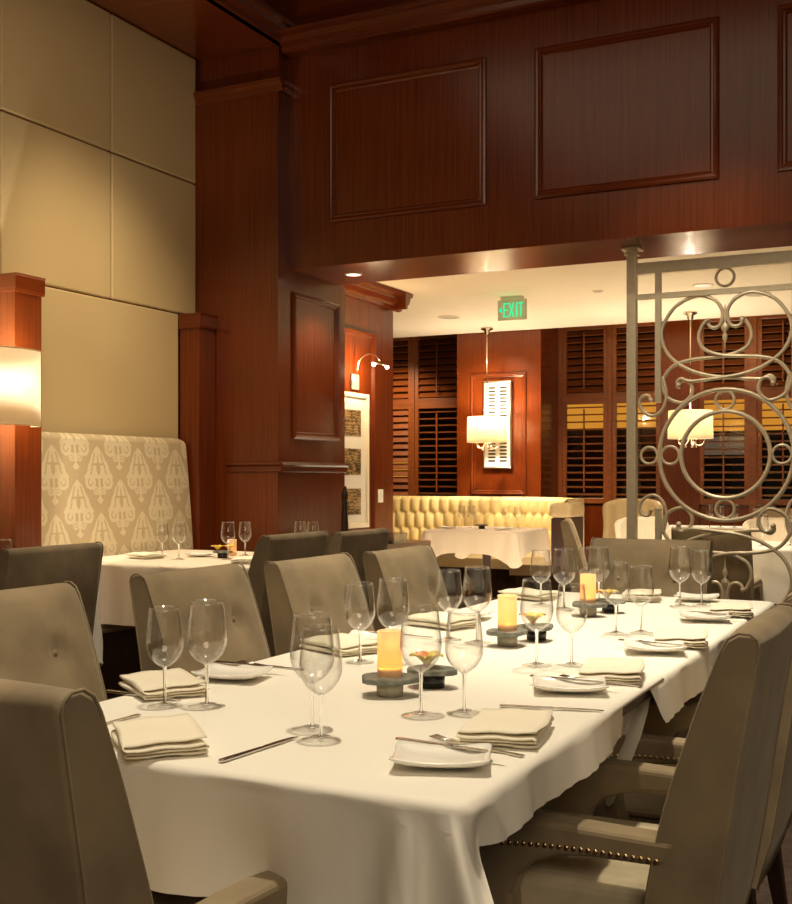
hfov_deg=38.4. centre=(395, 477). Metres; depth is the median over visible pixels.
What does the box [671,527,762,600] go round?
dining chair
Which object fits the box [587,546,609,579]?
bowl
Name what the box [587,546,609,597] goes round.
wine glass
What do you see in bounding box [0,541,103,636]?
dining chair
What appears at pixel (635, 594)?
folded napkin
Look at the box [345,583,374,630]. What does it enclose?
bowl
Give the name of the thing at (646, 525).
lounge chair
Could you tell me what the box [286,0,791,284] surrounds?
wall header
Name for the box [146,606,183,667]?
bowl
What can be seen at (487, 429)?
pendant lamp
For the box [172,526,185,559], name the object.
wine glass
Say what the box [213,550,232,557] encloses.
tray
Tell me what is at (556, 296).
ceiling
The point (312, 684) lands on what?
wine glass
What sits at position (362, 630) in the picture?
table knife
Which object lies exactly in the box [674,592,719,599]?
bread plate
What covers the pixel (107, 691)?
table knife
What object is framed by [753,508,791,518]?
dining chair
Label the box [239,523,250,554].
wine glass
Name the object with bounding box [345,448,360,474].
photo
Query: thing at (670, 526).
tablecloth
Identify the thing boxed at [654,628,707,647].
folded napkin
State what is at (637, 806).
seat cushion
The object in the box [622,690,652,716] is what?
dining table
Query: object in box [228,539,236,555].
candle
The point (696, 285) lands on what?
grille
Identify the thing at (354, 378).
lamp
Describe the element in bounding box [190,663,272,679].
bread plate
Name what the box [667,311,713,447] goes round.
pendant lamp
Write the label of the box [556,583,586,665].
wine glass
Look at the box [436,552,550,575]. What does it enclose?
seat cushion
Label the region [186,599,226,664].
bowl
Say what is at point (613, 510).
barrel chair
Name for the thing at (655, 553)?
dining chair
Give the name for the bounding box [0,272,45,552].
post
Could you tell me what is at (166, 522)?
wine glass
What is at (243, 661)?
fork
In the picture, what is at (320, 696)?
wine glass
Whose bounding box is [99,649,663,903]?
tablecloth
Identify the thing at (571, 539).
dining chair
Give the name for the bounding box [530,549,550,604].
wine glass
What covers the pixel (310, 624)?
bowl
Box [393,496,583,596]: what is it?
booth
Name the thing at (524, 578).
bowl
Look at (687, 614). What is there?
bread plate
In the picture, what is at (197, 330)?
post
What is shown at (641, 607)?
wine glass
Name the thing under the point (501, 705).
table knife
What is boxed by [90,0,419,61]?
ceiling
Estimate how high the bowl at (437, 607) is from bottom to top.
0.130 m
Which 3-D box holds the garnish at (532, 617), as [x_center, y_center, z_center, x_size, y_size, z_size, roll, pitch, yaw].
[0.398,0.407,3.293,0.074,0.030,0.078,0,0,-14]
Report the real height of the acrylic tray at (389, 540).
0.075 m
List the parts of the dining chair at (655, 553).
seat frame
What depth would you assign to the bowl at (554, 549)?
4.05 m
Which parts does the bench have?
backrest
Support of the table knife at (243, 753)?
on the tablecloth at (341, 821)
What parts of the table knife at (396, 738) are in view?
handle, blade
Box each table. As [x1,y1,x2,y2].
[387,539,430,549]
[457,554,490,608]
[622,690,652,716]
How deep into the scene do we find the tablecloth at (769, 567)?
7.52 m
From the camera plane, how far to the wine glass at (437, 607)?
2.23 m
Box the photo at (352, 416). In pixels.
[345,409,360,436]
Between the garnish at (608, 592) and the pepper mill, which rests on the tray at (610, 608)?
the garnish at (608, 592)
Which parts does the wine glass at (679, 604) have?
stem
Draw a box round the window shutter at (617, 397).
[612,322,659,501]
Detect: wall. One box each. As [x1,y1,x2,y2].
[0,0,194,438]
[345,282,412,538]
[411,316,791,562]
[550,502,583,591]
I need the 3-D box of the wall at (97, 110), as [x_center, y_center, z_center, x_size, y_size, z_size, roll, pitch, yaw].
[-3.600,-1.020,3.793,0.120,4.500,9.600,0,0,26]
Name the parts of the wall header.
panel moulding, panel moulding, panel moulding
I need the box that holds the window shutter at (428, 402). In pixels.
[415,334,456,495]
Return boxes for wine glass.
[146,606,183,707]
[155,522,168,554]
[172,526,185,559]
[186,599,226,708]
[221,526,234,559]
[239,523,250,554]
[290,611,334,731]
[299,624,341,740]
[345,583,374,662]
[376,577,409,665]
[400,604,441,716]
[436,569,461,639]
[445,610,483,714]
[462,567,491,642]
[520,578,553,665]
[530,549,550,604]
[552,549,575,608]
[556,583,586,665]
[578,547,597,600]
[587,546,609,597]
[602,561,629,634]
[628,565,653,632]
[668,546,691,606]
[691,550,712,605]
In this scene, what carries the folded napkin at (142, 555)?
on the tablecloth at (115, 599)
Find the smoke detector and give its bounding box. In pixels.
[692,283,713,286]
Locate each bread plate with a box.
[184,552,214,555]
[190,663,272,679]
[348,630,404,639]
[389,741,491,767]
[438,526,457,527]
[440,608,492,616]
[493,527,513,529]
[532,675,608,691]
[624,639,686,651]
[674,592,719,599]
[679,610,731,619]
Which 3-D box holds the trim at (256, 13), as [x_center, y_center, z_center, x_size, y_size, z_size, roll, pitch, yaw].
[-2.894,-3.038,3.471,0.130,0.135,9.650,0,0,26]
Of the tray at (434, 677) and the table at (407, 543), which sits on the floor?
the table at (407, 543)
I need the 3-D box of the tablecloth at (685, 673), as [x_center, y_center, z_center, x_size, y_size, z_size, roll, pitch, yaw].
[0.586,0.615,3.740,1.072,0.286,1.983,0,0,26]
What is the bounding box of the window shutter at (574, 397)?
[562,325,606,503]
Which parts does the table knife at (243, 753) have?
handle, blade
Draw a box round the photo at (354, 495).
[346,489,360,514]
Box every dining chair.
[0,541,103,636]
[0,581,107,701]
[0,678,287,903]
[129,562,270,676]
[248,530,328,656]
[264,552,374,655]
[327,527,389,613]
[363,544,451,630]
[479,602,791,903]
[560,518,587,592]
[587,537,712,736]
[593,592,791,903]
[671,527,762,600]
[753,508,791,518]
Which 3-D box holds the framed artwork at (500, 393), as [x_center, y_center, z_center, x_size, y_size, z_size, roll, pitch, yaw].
[1.105,-0.580,12.368,0.330,0.950,0.044,0,0,26]
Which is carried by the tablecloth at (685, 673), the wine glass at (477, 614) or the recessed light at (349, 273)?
the wine glass at (477, 614)
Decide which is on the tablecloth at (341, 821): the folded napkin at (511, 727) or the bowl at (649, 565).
the folded napkin at (511, 727)
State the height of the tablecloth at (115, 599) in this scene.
0.479 m
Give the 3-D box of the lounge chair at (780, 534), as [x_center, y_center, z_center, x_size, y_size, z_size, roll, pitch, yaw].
[3.082,0.779,9.370,0.461,0.902,0.408,0,0,26]
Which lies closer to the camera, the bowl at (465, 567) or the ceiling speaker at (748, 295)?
the bowl at (465, 567)
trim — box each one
[208,0,293,45]
[279,0,593,57]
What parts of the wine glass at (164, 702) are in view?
stem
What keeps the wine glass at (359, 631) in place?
on the tablecloth at (341, 821)
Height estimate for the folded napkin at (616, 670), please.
0.030 m
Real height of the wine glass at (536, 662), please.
0.216 m
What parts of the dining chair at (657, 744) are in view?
armrest, seat frame, nailhead trim, armrest, leg, backrest, leg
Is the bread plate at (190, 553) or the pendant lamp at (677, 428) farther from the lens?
the pendant lamp at (677, 428)
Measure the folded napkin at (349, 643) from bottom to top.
0.030 m
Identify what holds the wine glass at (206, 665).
on the tablecloth at (341, 821)
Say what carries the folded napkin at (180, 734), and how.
on the tablecloth at (341, 821)
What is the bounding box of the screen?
[620,246,791,602]
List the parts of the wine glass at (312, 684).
stem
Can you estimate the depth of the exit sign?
9.97 m
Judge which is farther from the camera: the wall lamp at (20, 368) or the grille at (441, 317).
the grille at (441, 317)
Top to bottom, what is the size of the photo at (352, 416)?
0.210 m
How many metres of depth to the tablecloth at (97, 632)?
5.21 m
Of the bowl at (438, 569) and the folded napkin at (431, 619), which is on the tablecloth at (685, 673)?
the folded napkin at (431, 619)
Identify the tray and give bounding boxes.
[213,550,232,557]
[362,672,418,697]
[388,539,403,542]
[407,664,456,688]
[476,524,487,528]
[486,627,527,645]
[517,623,552,640]
[572,601,606,615]
[596,598,625,611]
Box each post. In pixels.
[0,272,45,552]
[179,312,217,549]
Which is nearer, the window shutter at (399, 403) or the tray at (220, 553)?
the tray at (220, 553)
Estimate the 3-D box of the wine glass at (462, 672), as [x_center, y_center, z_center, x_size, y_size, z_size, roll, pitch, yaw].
[0.135,0.366,2.257,0.077,0.203,0.077,0,0,-41]
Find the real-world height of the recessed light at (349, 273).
0.008 m
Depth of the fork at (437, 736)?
2.01 m
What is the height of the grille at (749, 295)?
0.001 m
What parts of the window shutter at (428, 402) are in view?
tilt rod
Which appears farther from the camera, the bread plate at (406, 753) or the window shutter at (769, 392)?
the window shutter at (769, 392)
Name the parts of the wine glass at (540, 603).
stem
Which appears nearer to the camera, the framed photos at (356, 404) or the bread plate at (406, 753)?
the bread plate at (406, 753)
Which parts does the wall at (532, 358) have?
panel moulding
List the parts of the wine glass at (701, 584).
stem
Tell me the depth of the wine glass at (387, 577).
2.84 m
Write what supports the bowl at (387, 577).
on the wine glass at (387, 577)
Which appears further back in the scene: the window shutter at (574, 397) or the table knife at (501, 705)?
the window shutter at (574, 397)
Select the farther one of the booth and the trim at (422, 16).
the booth
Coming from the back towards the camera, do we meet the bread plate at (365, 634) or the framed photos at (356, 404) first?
the framed photos at (356, 404)
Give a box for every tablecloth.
[93,591,102,667]
[98,549,253,625]
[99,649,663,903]
[375,592,774,722]
[422,526,550,567]
[668,525,741,538]
[752,541,791,603]
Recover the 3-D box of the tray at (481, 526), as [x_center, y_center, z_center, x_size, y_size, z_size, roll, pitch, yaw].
[0.793,0.447,10.487,0.117,0.042,0.100,0,0,26]
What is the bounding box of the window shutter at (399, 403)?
[393,337,410,495]
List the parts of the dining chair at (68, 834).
backrest, armrest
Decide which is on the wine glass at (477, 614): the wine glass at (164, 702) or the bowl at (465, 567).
the bowl at (465, 567)
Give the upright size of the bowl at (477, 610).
0.123 m
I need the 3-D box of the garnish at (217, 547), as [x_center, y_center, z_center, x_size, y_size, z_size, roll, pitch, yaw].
[-1.040,0.408,6.655,0.074,0.030,0.078,0,0,9]
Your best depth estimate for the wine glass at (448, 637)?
3.28 m
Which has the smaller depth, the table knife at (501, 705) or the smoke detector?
the table knife at (501, 705)
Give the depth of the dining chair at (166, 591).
3.37 m
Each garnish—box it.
[211,545,222,549]
[409,651,443,665]
[519,612,545,623]
[596,589,618,598]
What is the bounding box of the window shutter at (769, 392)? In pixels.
[757,314,791,504]
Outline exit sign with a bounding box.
[498,296,526,320]
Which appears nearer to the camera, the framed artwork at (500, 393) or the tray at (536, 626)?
the tray at (536, 626)
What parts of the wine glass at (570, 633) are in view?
stem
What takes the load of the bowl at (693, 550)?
on the wine glass at (701, 584)
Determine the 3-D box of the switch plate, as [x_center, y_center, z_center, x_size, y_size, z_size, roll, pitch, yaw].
[-0.127,0.150,9.550,0.011,0.110,0.090,0,0,26]
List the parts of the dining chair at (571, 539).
armrest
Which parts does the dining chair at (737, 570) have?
armrest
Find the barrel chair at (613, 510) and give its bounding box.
[603,499,662,537]
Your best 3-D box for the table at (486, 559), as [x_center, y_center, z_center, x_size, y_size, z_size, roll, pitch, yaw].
[0.840,0.855,10.521,0.800,0.751,0.800,0,0,26]
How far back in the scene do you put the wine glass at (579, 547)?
4.34 m
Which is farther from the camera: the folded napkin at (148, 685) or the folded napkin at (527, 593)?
the folded napkin at (527, 593)
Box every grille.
[440,316,459,318]
[695,284,711,286]
[745,294,762,296]
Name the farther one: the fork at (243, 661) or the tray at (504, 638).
the tray at (504, 638)
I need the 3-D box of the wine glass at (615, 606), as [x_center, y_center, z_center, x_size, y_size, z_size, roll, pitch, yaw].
[0.658,0.359,3.407,0.083,0.216,0.083,0,0,44]
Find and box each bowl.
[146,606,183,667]
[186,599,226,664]
[290,611,334,683]
[299,624,341,694]
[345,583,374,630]
[376,577,409,628]
[400,604,441,671]
[436,569,461,611]
[445,610,483,672]
[462,567,491,610]
[520,578,553,631]
[530,549,550,582]
[552,549,575,584]
[556,583,586,633]
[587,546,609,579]
[602,561,629,604]
[628,565,653,605]
[668,546,691,581]
[691,550,712,583]
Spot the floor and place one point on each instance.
(763, 895)
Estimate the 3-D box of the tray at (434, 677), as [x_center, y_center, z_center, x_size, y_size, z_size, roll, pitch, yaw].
[0.083,0.446,2.546,0.117,0.042,0.100,0,0,26]
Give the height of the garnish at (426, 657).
0.030 m
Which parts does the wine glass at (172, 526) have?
stem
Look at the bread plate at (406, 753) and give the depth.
1.87 m
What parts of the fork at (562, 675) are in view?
handle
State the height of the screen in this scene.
2.675 m
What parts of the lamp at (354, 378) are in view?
arm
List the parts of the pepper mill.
knob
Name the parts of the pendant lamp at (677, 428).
stem, lamp shade, arm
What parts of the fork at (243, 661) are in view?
handle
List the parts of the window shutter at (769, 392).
tilt rod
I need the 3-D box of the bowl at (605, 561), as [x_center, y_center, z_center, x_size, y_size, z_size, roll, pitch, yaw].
[0.658,0.316,3.407,0.083,0.130,0.083,0,0,26]
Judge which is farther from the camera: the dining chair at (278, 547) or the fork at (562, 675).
the dining chair at (278, 547)
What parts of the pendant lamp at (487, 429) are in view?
stem, lamp shade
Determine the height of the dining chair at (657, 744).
0.971 m
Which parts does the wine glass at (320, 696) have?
stem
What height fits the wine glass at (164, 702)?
0.203 m
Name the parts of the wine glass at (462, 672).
stem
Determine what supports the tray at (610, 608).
on the tablecloth at (685, 673)
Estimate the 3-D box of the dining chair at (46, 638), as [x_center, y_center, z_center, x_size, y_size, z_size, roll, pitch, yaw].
[-0.732,0.752,2.673,0.617,0.957,0.515,0,0,26]
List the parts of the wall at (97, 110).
fabric panel, fabric panel, fabric panel, fabric panel, fabric panel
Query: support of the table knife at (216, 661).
on the tablecloth at (341, 821)
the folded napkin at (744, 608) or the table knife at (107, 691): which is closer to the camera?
the table knife at (107, 691)
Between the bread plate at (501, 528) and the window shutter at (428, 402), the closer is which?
the bread plate at (501, 528)
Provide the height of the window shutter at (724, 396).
1.988 m
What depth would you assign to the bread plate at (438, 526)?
10.44 m
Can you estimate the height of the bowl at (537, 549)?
0.123 m
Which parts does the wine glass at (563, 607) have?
stem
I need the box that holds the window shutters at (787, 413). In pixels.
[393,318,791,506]
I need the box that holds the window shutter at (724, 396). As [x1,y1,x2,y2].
[699,316,748,504]
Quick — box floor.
[107,595,791,903]
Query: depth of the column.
7.90 m
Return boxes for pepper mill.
[341,486,347,531]
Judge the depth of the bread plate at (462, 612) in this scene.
3.85 m
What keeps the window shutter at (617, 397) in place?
attached to the wall at (532, 358)
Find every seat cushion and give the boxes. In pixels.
[101,624,134,633]
[151,890,206,903]
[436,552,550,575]
[521,808,658,903]
[624,764,676,819]
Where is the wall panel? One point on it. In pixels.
(317, 306)
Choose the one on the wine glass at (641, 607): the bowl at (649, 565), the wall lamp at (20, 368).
the bowl at (649, 565)
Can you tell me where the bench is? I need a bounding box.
[41,432,192,695]
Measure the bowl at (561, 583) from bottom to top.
0.123 m
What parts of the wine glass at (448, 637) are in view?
stem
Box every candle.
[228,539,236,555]
[377,629,401,677]
[498,594,516,630]
[580,574,595,603]
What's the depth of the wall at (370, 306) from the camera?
9.43 m
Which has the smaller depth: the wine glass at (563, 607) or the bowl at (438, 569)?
the bowl at (438, 569)
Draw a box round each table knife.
[105,690,180,700]
[212,660,285,667]
[218,736,297,761]
[362,630,416,635]
[395,737,505,754]
[500,704,603,710]
[530,674,618,683]
[618,639,691,645]
[691,611,740,614]
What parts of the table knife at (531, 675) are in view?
handle, blade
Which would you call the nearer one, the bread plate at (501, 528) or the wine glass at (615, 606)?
the wine glass at (615, 606)
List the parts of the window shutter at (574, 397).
tilt rod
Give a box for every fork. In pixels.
[106,714,140,723]
[237,660,304,669]
[429,734,524,756]
[559,674,640,686]
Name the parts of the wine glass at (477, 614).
stem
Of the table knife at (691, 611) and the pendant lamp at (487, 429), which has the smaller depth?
the table knife at (691, 611)
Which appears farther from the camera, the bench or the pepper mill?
the pepper mill
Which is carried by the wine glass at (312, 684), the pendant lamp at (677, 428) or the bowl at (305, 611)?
the bowl at (305, 611)
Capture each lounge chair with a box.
[614,516,668,538]
[742,517,791,540]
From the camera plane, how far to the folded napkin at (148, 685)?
2.44 m
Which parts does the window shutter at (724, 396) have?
tilt rod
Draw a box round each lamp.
[0,346,40,426]
[350,353,389,389]
[467,327,506,450]
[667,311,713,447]
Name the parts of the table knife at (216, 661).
handle, blade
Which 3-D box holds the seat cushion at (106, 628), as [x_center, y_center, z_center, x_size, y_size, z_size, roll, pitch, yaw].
[-1.510,0.810,7.054,0.450,0.120,1.460,0,0,26]
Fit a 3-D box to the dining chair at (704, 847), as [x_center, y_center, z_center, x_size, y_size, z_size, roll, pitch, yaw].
[0.442,0.744,2.259,0.626,0.971,0.523,0,0,26]
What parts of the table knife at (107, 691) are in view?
handle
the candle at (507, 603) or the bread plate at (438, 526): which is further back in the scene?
the bread plate at (438, 526)
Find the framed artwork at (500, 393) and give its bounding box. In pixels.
[483,380,512,467]
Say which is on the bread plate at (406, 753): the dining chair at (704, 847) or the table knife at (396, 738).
the table knife at (396, 738)
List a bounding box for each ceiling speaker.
[438,315,461,318]
[745,292,771,296]
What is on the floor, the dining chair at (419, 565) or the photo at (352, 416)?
the dining chair at (419, 565)
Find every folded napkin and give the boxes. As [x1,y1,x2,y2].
[111,713,209,758]
[118,668,208,699]
[124,552,165,558]
[230,556,252,563]
[299,633,376,655]
[403,611,481,628]
[456,708,553,748]
[497,587,561,600]
[578,657,644,683]
[621,589,661,601]
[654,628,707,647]
[709,602,753,616]
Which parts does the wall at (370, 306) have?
panel moulding, crown moulding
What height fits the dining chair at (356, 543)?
0.971 m
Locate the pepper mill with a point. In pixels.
(344, 518)
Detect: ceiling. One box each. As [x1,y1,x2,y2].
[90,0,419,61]
[378,246,791,337]
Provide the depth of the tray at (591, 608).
3.85 m
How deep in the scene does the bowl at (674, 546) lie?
4.14 m
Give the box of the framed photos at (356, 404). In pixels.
[345,391,368,528]
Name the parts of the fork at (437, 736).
handle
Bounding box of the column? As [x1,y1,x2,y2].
[193,47,349,551]
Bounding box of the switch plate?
[378,489,382,502]
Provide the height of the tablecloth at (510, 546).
0.320 m
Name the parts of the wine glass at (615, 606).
stem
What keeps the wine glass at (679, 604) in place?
on the tablecloth at (685, 673)
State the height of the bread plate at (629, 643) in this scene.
0.020 m
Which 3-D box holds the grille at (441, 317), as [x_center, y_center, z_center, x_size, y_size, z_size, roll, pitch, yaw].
[0.533,-1.583,11.232,0.197,0.001,0.197,0,0,26]
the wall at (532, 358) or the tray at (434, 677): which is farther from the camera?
the wall at (532, 358)
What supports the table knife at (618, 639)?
on the bread plate at (629, 643)
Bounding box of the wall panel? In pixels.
[290,270,344,541]
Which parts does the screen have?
post, mounting plate, rail, rail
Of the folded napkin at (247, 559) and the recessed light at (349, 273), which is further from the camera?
the recessed light at (349, 273)
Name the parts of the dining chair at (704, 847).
nailhead trim, armrest, armrest, backrest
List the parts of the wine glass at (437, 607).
stem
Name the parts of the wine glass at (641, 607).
stem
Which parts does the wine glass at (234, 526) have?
stem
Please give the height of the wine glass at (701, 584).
0.203 m
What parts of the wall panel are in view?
panel moulding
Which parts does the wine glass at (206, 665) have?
stem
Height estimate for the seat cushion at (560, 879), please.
0.105 m
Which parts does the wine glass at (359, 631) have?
stem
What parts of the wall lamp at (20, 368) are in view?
shade trim, shade trim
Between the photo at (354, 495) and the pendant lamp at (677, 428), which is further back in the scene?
the pendant lamp at (677, 428)
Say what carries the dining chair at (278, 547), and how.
on the floor
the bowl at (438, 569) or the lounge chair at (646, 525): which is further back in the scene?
the lounge chair at (646, 525)
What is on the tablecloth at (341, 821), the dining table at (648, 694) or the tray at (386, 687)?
the tray at (386, 687)
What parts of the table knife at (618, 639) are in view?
handle, blade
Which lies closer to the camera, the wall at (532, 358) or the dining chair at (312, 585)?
the dining chair at (312, 585)
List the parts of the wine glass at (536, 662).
stem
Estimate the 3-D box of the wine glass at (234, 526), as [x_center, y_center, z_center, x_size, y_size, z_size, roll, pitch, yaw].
[-0.963,0.359,6.523,0.083,0.216,0.083,0,0,44]
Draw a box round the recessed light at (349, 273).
[345,272,361,275]
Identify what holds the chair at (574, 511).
on the floor
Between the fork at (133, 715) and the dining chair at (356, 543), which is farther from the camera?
the dining chair at (356, 543)
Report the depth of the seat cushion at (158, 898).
1.97 m
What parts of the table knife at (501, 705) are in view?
handle, blade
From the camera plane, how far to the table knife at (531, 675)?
2.53 m
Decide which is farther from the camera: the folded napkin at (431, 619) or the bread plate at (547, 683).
the folded napkin at (431, 619)
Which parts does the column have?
capital moulding, chair rail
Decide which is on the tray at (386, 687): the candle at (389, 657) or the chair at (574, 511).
the candle at (389, 657)
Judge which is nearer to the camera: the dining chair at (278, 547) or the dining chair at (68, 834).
the dining chair at (68, 834)
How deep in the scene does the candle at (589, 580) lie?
3.86 m
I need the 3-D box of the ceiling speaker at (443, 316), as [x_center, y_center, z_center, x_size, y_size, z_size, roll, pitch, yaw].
[0.533,-1.586,11.232,0.240,0.008,0.240,0,0,26]

